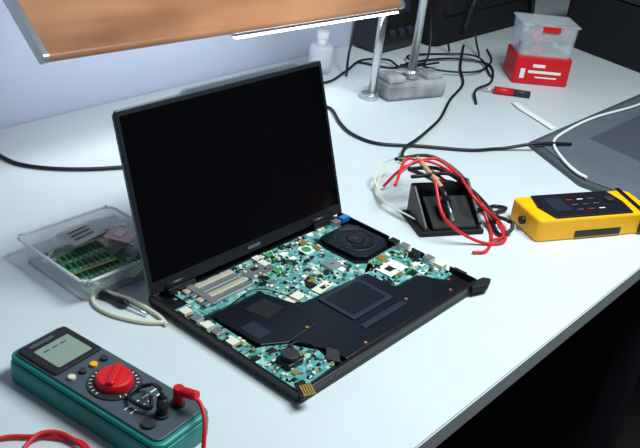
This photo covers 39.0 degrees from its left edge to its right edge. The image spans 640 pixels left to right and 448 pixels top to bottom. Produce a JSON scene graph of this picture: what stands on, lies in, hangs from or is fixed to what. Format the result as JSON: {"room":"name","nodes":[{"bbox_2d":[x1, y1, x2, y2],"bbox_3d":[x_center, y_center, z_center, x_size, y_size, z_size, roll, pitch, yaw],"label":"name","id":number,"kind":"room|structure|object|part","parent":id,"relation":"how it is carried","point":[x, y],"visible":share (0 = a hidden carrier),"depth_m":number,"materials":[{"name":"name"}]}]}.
{"room":"electronics workshop","nodes":[
{"label":"electronics workshop","id":0,"kind":"room"},
{"bbox_2d":[0,0,355,128],"bbox_3d":[-0.867,-0.502,0.885,0.100,2.600,3.200,27,34,33],"label":"wall","id":1,"kind":"structure","parent":0,"point":[30,91],"depth_m":1.65,"materials":[{"name":"paint"}]},
{"bbox_2d":[436,283,639,447],"bbox_3d":[0.104,0.595,1.863,5.000,0.020,5.200,27,34,33],"label":"floor","id":2,"kind":"structure","parent":0,"point":[552,405],"depth_m":2.24,"materials":[{"name":"plastic"}]},
{"bbox_2d":[0,0,639,447],"bbox_3d":[0.037,0.233,1.704,0.931,0.750,3.500,27,34,33],"label":"desk","id":3,"kind":"object","parent":2,"relation":"on","point":[417,391],"visible":0.44,"depth_m":1.27,"materials":[{"name":"laminate"}]},
{"bbox_2d":[0,429,89,447],"bbox_3d":[-0.265,0.228,0.824,0.125,0.009,0.122,16,29,16],"label":"wire","id":4,"kind":"object","parent":3,"relation":"on","point":[50,433],"visible":1,"depth_m":0.87,"materials":[{"name":"red"}]},
{"bbox_2d":[17,205,142,294],"bbox_3d":[-0.284,0.036,1.154,0.145,0.036,0.149,27,34,33],"label":"box","id":5,"kind":"object","parent":3,"relation":"on","point":[93,264],"visible":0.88,"depth_m":1.15,"materials":[{"name":"clear plastic"}]},
{"bbox_2d":[11,326,208,447],"bbox_3d":[-0.203,0.179,0.876,0.280,0.066,0.129,23,32,27],"label":"digital multimeter","id":6,"kind":"object","parent":3,"relation":"on","point":[114,399],"visible":1,"depth_m":0.89,"materials":[{"name":"teal plastic"}]},
{"bbox_2d":[94,287,147,315],"bbox_3d":[-0.238,0.093,1.083,0.078,0.011,0.011,20,30,22],"label":"screwdriver","id":7,"kind":"object","parent":3,"relation":"on","point":[122,302],"visible":1,"depth_m":1.08,"materials":[{"name":"black plastic"}]},
{"bbox_3d":[-0.252,0.089,1.089,0.047,0.011,0.011,20,30,22],"label":"handle","id":8,"kind":"part","parent":7,"relation":"part of","materials":[{"name":"black plastic"}]},
{"bbox_2d":[90,290,168,326],"bbox_3d":[-0.229,0.102,1.075,0.113,0.006,0.044,20,30,22],"label":"lead","id":9,"kind":"object","parent":3,"relation":"on","point":[161,321],"visible":1,"depth_m":1.07,"materials":[{"name":"beige plastic"}]},
{"bbox_2d":[3,0,404,93],"bbox_3d":[-0.178,-0.330,1.512,0.217,0.405,0.801,27,34,33],"label":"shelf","id":10,"kind":"object","parent":3,"relation":"on","point":[54,30],"visible":0.88,"depth_m":1.31,"materials":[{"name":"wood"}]},
{"bbox_3d":[-0.421,-0.319,1.181,0.217,0.168,0.009,27,32,33],"label":"trim","id":11,"kind":"part","parent":10,"relation":"part of","materials":[{"name":"silver metal"}]},
{"bbox_3d":[-0.166,-0.421,1.463,0.213,0.164,0.790,27,32,33],"label":"lamp shade","id":12,"kind":"part","parent":10,"relation":"part of","materials":[{"name":"brown wood"}]},
{"bbox_3d":[0.088,-0.524,1.745,0.217,0.168,0.009,27,32,33],"label":"trim","id":13,"kind":"part","parent":10,"relation":"part of","materials":[{"name":"silver metal"}]},
{"bbox_2d":[0,105,571,170],"bbox_3d":[-0.064,-0.173,1.615,1.047,0.021,0.259,-4,30,-20],"label":"power cable","id":14,"kind":"object","parent":3,"relation":"on","point":[331,109],"visible":0.73,"depth_m":1.63,"materials":[{"name":"black rubber"}]},
{"bbox_2d":[112,60,490,400],"bbox_3d":[-0.003,-0.021,1.117,0.334,0.234,0.382,27,34,33],"label":"laptop","id":15,"kind":"object","parent":3,"relation":"on","point":[232,188],"visible":1,"depth_m":1.14,"materials":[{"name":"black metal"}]},
{"bbox_3d":[-0.103,-0.075,1.175,0.004,0.230,0.360,6,21,41],"label":"lid","id":16,"kind":"part","parent":15,"relation":"part of","materials":[{"name":"black plastic"}]},
{"bbox_3d":[-0.100,-0.076,1.172,0.001,0.202,0.348,6,21,41],"label":"screen panel","id":17,"kind":"part","parent":15,"relation":"part of","materials":[{"name":"black glass"}]},
{"bbox_2d":[308,29,333,73],"bbox_3d":[0.003,-0.369,1.929,0.052,0.089,0.052,27,34,33],"label":"bottle","id":18,"kind":"object","parent":3,"relation":"on","point":[321,50],"visible":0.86,"depth_m":1.91,"materials":[{"name":"white plastic"}]},
{"bbox_2d":[353,0,418,51],"bbox_3d":[0.163,-0.490,2.130,0.092,0.150,0.140,27,34,33],"label":"supplies","id":19,"kind":"object","parent":3,"relation":"on","point":[400,26],"visible":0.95,"depth_m":2.11,"materials":[{"name":"grey plastic"}]},
{"bbox_3d":[0.167,-0.443,2.095,0.012,0.020,0.020,27,34,33],"label":"knob","id":20,"kind":"part","parent":19,"relation":"part of","materials":[{"name":"grey plastic"}]},
{"bbox_3d":[0.190,-0.453,2.120,0.012,0.020,0.020,27,34,33],"label":"knob","id":21,"kind":"part","parent":19,"relation":"part of","materials":[{"name":"grey plastic"}]},
{"bbox_3d":[0.213,-0.463,2.144,0.012,0.020,0.020,27,34,33],"label":"knob","id":22,"kind":"part","parent":19,"relation":"part of","materials":[{"name":"grey plastic"}]},
{"bbox_2d":[360,0,445,100],"bbox_3d":[0.203,-0.584,1.704,0.189,0.720,0.070,-9,32,-28],"label":"lamp stand","id":23,"kind":"object","parent":3,"relation":"on","point":[413,83],"visible":0.95,"depth_m":1.83,"materials":[{"name":"metal"}]},
{"bbox_2d":[324,0,493,163],"bbox_3d":[0.238,-0.404,1.874,0.429,0.252,0.753,27,34,33],"label":"tangled black cables","id":24,"kind":"object","parent":3,"relation":"on","point":[424,64],"visible":0.91,"depth_m":2.04,"materials":[{"name":"black rubber"}]},
{"bbox_2d":[402,156,483,236],"bbox_3d":[0.185,-0.042,1.369,0.105,0.078,0.127,-3,29,-18],"label":"iron stand","id":25,"kind":"object","parent":3,"relation":"on","point":[460,209],"visible":0.87,"depth_m":1.35,"materials":[{"name":"black plastic"}]},
{"bbox_3d":[0.165,-0.078,1.369,0.010,0.019,0.082,-6,30,-23],"label":"iron handle","id":26,"kind":"part","parent":25,"relation":"part of","materials":[{"name":"brown"}]},
{"bbox_2d":[374,154,514,253],"bbox_3d":[0.191,-0.058,1.395,0.252,0.082,0.180,27,34,33],"label":"wires","id":27,"kind":"object","parent":25,"relation":"on","point":[491,217],"depth_m":1.38,"materials":[{"name":"red rubber"}]},
{"bbox_2d":[438,199,451,215],"bbox_3d":[0.186,-0.025,1.342,0.020,0.022,0.020,-3,-9,-18],"label":"clip","id":28,"kind":"object","parent":25,"relation":"attached to","point":[446,204],"depth_m":1.33,"materials":[{"name":"black plastic"}]},
{"bbox_2d":[421,0,535,45],"bbox_3d":[0.419,-0.610,2.341,0.147,0.220,0.500,27,34,33],"label":"equipment bag","id":29,"kind":"object","parent":3,"relation":"on","point":[492,15],"visible":0.85,"depth_m":2.26,"materials":[{"name":"fabric"}]},
{"bbox_2d":[482,86,530,97],"bbox_3d":[0.401,-0.286,1.944,0.103,0.015,0.017,8,28,1],"label":"screwdriver","id":30,"kind":"object","parent":3,"relation":"on","point":[497,90],"visible":1,"depth_m":1.94,"materials":[{"name":"plastic"}]},
{"bbox_3d":[0.396,-0.286,1.944,0.041,0.015,0.016,7,28,0],"label":"handle","id":31,"kind":"part","parent":30,"relation":"part of","materials":[{"name":"red plastic"}]},
{"bbox_3d":[0.434,-0.281,1.943,0.036,0.014,0.014,9,28,3],"label":"handle","id":32,"kind":"part","parent":30,"relation":"part of","materials":[{"name":"grey plastic"}]},
{"bbox_2d":[511,102,558,129],"bbox_3d":[0.436,-0.222,1.845,0.024,0.005,0.144,-5,30,-22],"label":"cable","id":33,"kind":"object","parent":3,"relation":"on","point":[518,105],"visible":1,"depth_m":1.84,"materials":[{"name":"white plastic"}]},
{"bbox_2d":[503,24,571,86],"bbox_3d":[0.499,-0.394,2.042,0.132,0.137,0.097,4,28,-6],"label":"case","id":34,"kind":"object","parent":3,"relation":"on","point":[535,60],"visible":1,"depth_m":2.02,"materials":[{"name":"plastic"}]},
{"bbox_3d":[0.495,-0.362,2.060,0.128,0.064,0.090,4,28,-6],"label":"red drawer","id":35,"kind":"part","parent":34,"relation":"part of","materials":[{"name":"plastic"}]},
{"bbox_2d":[518,24,570,53],"bbox_3d":[0.503,-0.423,2.027,0.157,0.070,0.156,27,34,33],"label":"plastic container","id":36,"kind":"object","parent":34,"relation":"on","point":[535,41],"depth_m":2.01,"materials":[{"name":"clear plastic"}]},
{"bbox_2d":[510,188,639,241],"bbox_3d":[0.411,-0.017,1.412,0.226,0.044,0.088,-4,30,-21],"label":"yellow handheld tester","id":37,"kind":"object","parent":3,"relation":"on","point":[549,217],"visible":1,"depth_m":1.39,"materials":[{"name":"plastic"}]},
{"bbox_3d":[0.405,-0.030,1.402,0.158,0.004,0.074,-4,30,-21],"label":"tester panel","id":38,"kind":"part","parent":37,"relation":"part of","materials":[{"name":"black plastic"}]},
{"bbox_3d":[0.456,-0.040,1.423,0.016,0.005,0.016,-4,30,-21],"label":"tester knob","id":39,"kind":"part","parent":37,"relation":"part of","materials":[{"name":"grey plastic"}]},
{"bbox_2d":[529,94,639,199],"bbox_3d":[0.685,-0.167,1.792,0.323,0.013,0.700,27,34,33],"label":"mat","id":40,"kind":"object","parent":3,"relation":"on","point":[605,149],"visible":0.83,"depth_m":1.68,"materials":[{"name":"grey rubber"}]},
{"bbox_2d":[552,103,639,178],"bbox_3d":[0.576,-0.213,1.833,0.101,0.006,0.655,20,30,23],"label":"cable","id":41,"kind":"object","parent":40,"relation":"on","point":[562,158],"visible":0.99,"depth_m":1.75,"materials":[{"name":"white plastic"}]},
{"bbox_2d":[563,0,639,72],"bbox_3d":[0.898,-0.556,2.331,0.410,0.242,0.337,-14,35,-35],"label":"toolbox","id":42,"kind":"object","parent":3,"relation":"on","point":[609,30],"visible":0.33,"depth_m":2.25,"materials":[{"name":"grey plastic"}]},
{"bbox_3d":[0.902,-0.606,2.308,0.410,0.048,0.330,-14,35,-35],"label":"box lid","id":43,"kind":"part","parent":42,"relation":"part of","materials":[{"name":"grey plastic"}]},
{"bbox_3d":[0.598,0.283,1.774,0.050,0.722,0.050,27,34,33],"label":"leg","id":44,"kind":"part","parent":3,"relation":"part of","materials":[{"name":"grey plastic"}]}
]}

